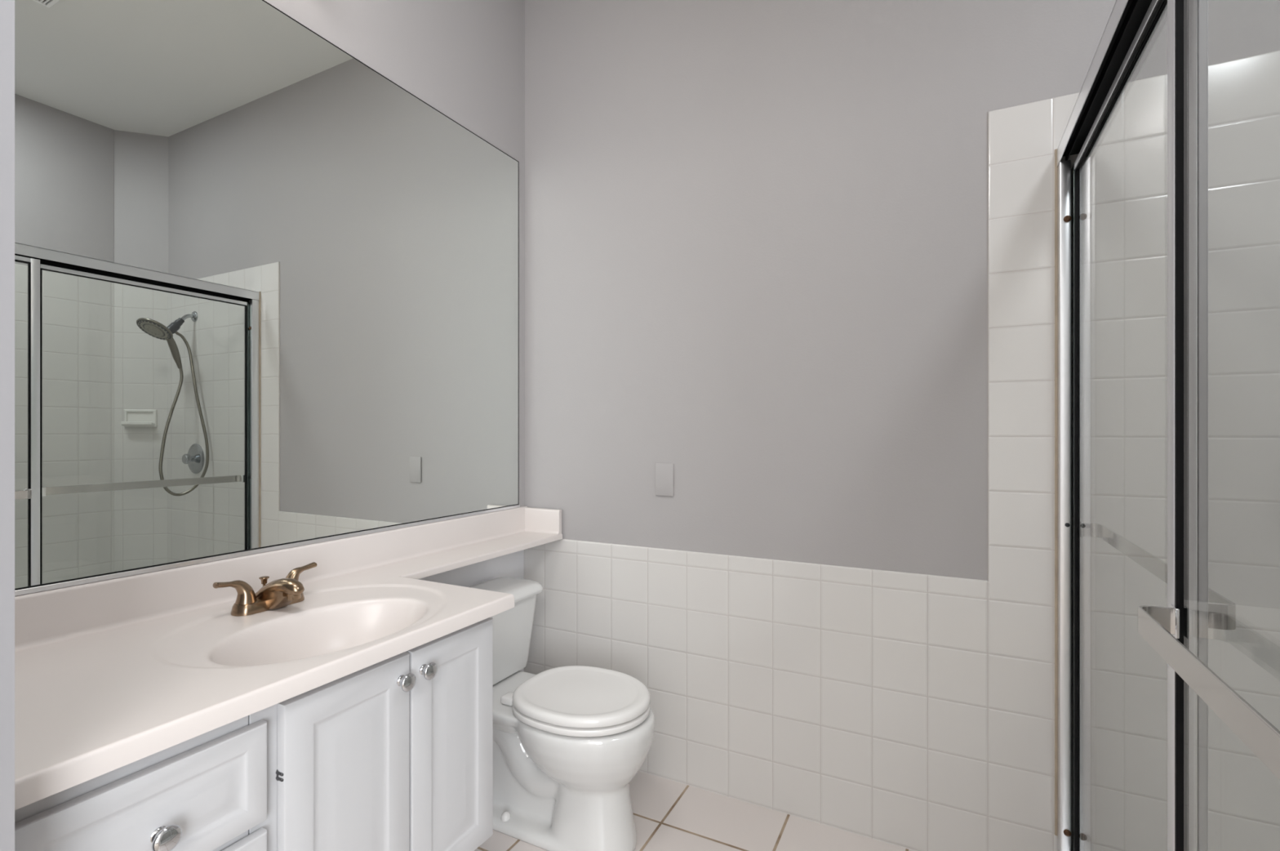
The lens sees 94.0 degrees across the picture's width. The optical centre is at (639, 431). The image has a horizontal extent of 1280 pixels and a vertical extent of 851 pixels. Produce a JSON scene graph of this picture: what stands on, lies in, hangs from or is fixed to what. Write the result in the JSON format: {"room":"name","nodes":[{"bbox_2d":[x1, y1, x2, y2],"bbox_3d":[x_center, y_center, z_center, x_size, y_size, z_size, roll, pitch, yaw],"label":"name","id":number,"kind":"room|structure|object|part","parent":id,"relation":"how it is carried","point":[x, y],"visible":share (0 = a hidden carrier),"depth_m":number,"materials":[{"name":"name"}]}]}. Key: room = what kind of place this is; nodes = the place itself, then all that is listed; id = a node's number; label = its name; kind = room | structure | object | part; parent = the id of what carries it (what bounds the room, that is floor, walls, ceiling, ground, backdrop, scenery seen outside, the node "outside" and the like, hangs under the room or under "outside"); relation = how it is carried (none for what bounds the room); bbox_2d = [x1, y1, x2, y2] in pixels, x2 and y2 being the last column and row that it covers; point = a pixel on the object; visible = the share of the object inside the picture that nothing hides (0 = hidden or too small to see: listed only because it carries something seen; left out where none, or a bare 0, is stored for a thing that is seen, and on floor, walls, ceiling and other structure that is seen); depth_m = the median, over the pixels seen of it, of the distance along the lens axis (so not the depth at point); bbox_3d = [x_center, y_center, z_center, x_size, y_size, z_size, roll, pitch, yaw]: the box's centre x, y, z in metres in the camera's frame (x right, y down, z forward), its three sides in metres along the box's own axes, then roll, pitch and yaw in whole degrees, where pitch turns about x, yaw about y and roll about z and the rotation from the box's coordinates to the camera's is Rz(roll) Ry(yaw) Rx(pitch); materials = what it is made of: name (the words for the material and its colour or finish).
{"room":"bathroom","nodes":[
{"label":"bathroom","id":0,"kind":"room"},
{"bbox_2d":[0,0,14,850],"bbox_3d":[-0.974,-0.288,0.722,0.652,3.050,0.120,0,0,27],"label":"wall","id":1,"kind":"structure","parent":0,"point":[6,6],"depth_m":0.62,"materials":[{"name":"grey paint"}]},
{"bbox_2d":[264,0,524,671],"bbox_3d":[-0.907,-0.288,1.698,0.121,3.050,1.920,0,0,27],"label":"wall","id":2,"kind":"structure","parent":0,"point":[464,59],"depth_m":2.11,"materials":[{"name":"grey paint"}]},
{"bbox_2d":[14,0,519,595],"bbox_3d":[-0.856,-0.389,1.655,0.009,1.378,1.642,0,0,27],"label":"wall mirror","id":3,"kind":"object","parent":2,"relation":"attached to","point":[266,289],"visible":1,"depth_m":1.43,"materials":[{"name":"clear mirror"}]},
{"bbox_2d":[14,506,527,652],"bbox_3d":[-0.839,0.349,1.665,0.032,0.096,1.678,0,0,27],"label":"backsplash","id":4,"kind":"structure","parent":2,"relation":"attached to","point":[42,618],"depth_m":1.37,"materials":[{"name":"stone"}]},
{"bbox_2d":[474,770,912,850],"bbox_3d":[-0.106,1.287,1.289,1.920,0.100,1.920,0,0,27],"label":"floor","id":5,"kind":"structure","parent":0,"point":[668,815],"depth_m":1.87,"materials":[{"name":"white tile"}]},
{"bbox_2d":[14,616,493,850],"bbox_3d":[-0.775,0.833,1.181,0.581,0.806,0.875,0,0,27],"label":"vanity cabinet","id":6,"kind":"object","parent":5,"relation":"on","point":[395,753],"visible":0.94,"depth_m":1.05,"materials":[{"name":"grey wood"}]},
{"bbox_3d":[-0.672,0.543,0.827,0.018,0.157,0.302,0,0,27],"label":"drawer","id":7,"kind":"part","parent":6,"relation":"part of","materials":[{"name":"grey wood"}]},
{"bbox_3d":[-0.651,0.555,0.817,0.029,0.035,0.035,0,0,27],"label":"knob","id":8,"kind":"part","parent":6,"relation":"part of","materials":[{"name":"silver metal"}]},
{"bbox_3d":[-0.672,0.718,0.827,0.018,0.158,0.302,0,0,27],"label":"drawer","id":9,"kind":"part","parent":6,"relation":"part of","materials":[{"name":"grey wood"}]},
{"bbox_2d":[14,506,562,809],"bbox_3d":[-0.595,0.413,1.540,0.580,0.226,1.678,0,0,27],"label":"countertop","id":10,"kind":"structure","parent":6,"relation":"on","point":[110,674],"depth_m":1.17,"materials":[{"name":"stone"}]},
{"bbox_2d":[213,561,316,616],"bbox_3d":[-0.855,0.361,1.373,0.175,0.080,0.175,0,0,-18],"label":"faucet","id":11,"kind":"object","parent":10,"relation":"on","point":[282,592],"visible":1,"depth_m":1.33,"materials":[{"name":"brown metal"}]},
{"bbox_3d":[-0.885,0.350,1.309,0.041,0.059,0.083,0,0,27],"label":"handle","id":12,"kind":"part","parent":11,"relation":"part of","materials":[{"name":"brown metal"}]},
{"bbox_3d":[-0.876,0.363,1.392,0.020,0.052,0.020,0,0,27],"label":"lift rod","id":13,"kind":"part","parent":11,"relation":"part of","materials":[{"name":"brown metal"}]},
{"bbox_3d":[-0.817,0.364,1.355,0.150,0.071,0.062,0,0,27],"label":"spout","id":14,"kind":"part","parent":11,"relation":"part of","materials":[{"name":"brown metal"}]},
{"bbox_3d":[-0.820,0.350,1.437,0.041,0.059,0.083,0,0,27],"label":"handle","id":15,"kind":"part","parent":11,"relation":"part of","materials":[{"name":"brown metal"}]},
{"bbox_2d":[210,599,426,665],"bbox_3d":[-0.641,0.465,1.240,0.294,0.123,0.430,0,0,27],"label":"basin","id":16,"kind":"object","parent":10,"relation":"in","point":[301,637],"depth_m":1.33,"materials":[{"name":"ceramic"}]},
{"bbox_3d":[-0.532,0.708,1.100,0.018,0.518,0.260,0,0,27],"label":"door","id":17,"kind":"part","parent":6,"relation":"part of","materials":[{"name":"grey wood"}]},
{"bbox_3d":[-0.464,0.495,1.183,0.029,0.035,0.035,0,0,27],"label":"knob","id":18,"kind":"part","parent":6,"relation":"part of","materials":[{"name":"silver metal"}]},
{"bbox_3d":[-0.438,0.493,1.234,0.029,0.035,0.035,0,0,27],"label":"knob","id":19,"kind":"part","parent":6,"relation":"part of","materials":[{"name":"silver metal"}]},
{"bbox_3d":[-0.415,0.707,1.329,0.018,0.519,0.246,0,0,27],"label":"door","id":20,"kind":"part","parent":6,"relation":"part of","materials":[{"name":"grey wood"}]},
{"bbox_2d":[468,576,654,850],"bbox_3d":[-0.300,0.887,1.899,0.739,0.700,0.465,0,0,27],"label":"toilet","id":21,"kind":"object","parent":5,"relation":"on","point":[570,741],"visible":0.82,"depth_m":1.76,"materials":[{"name":"white porcelain"},{"name":"white plastic"}]},
{"bbox_3d":[-0.536,0.559,2.020,0.208,0.044,0.465,0,0,27],"label":"tank lid","id":22,"kind":"part","parent":21,"relation":"part of","materials":[{"name":"white ceramic"}]},
{"bbox_3d":[-0.537,0.713,2.020,0.174,0.266,0.434,0,0,27],"label":"tank","id":23,"kind":"part","parent":21,"relation":"part of","materials":[{"name":"white ceramic"}]},
{"bbox_3d":[-0.282,1.042,1.890,0.699,0.389,0.366,0,0,27],"label":"bowl","id":24,"kind":"part","parent":21,"relation":"part of","materials":[{"name":"white ceramic"}]},
{"bbox_3d":[-0.173,0.835,1.834,0.420,0.024,0.364,0,0,27],"label":"seat","id":25,"kind":"part","parent":21,"relation":"part of","materials":[{"name":"white plastic"}]},
{"bbox_3d":[-0.173,0.807,1.834,0.420,0.032,0.364,0,0,27],"label":"lid","id":26,"kind":"part","parent":21,"relation":"part of","materials":[{"name":"white plastic"}]},
{"bbox_2d":[524,0,1279,850],"bbox_3d":[0.784,-0.288,1.844,2.758,3.050,0.120,0,0,27],"label":"wall","id":27,"kind":"structure","parent":0,"point":[795,258],"depth_m":1.80,"materials":[{"name":"grey paint"}]},
{"bbox_2d":[655,462,673,496],"bbox_3d":[0.088,0.170,2.138,0.070,0.116,0.007,0,0,27],"label":"wall plate","id":28,"kind":"object","parent":27,"relation":"attached to","point":[664,471],"visible":1,"depth_m":2.14,"materials":[{"name":"grey paint"}]},
{"bbox_2d":[1054,0,1167,850],"bbox_3d":[0.744,0.189,0.816,0.059,1.894,1.752,0,0,27],"label":"shower door frame","id":29,"kind":"object","parent":27,"relation":"attached to","point":[1126,16],"visible":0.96,"depth_m":1.56,"materials":[{"name":"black metal"}]},
{"bbox_2d":[1071,0,1235,850],"bbox_3d":[0.963,0.212,1.173,0.056,1.813,0.888,0,0,27],"label":"shower door","id":30,"kind":"structure","parent":29,"relation":"attached to","point":[1207,608],"depth_m":0.80,"materials":[{"name":"clear glass"}]},
{"bbox_3d":[0.944,-0.686,1.183,0.012,0.018,0.832,0,0,27],"label":"rail","id":31,"kind":"part","parent":30,"relation":"part of","materials":[{"name":"silver metal"}]},
{"bbox_2d":[1137,0,1279,850],"bbox_3d":[0.522,0.207,0.460,0.056,1.824,0.824,0,0,27],"label":"shower door","id":32,"kind":"structure","parent":27,"relation":"attached to","point":[1164,628],"depth_m":0.79,"materials":[{"name":"clear glass"}]}
]}

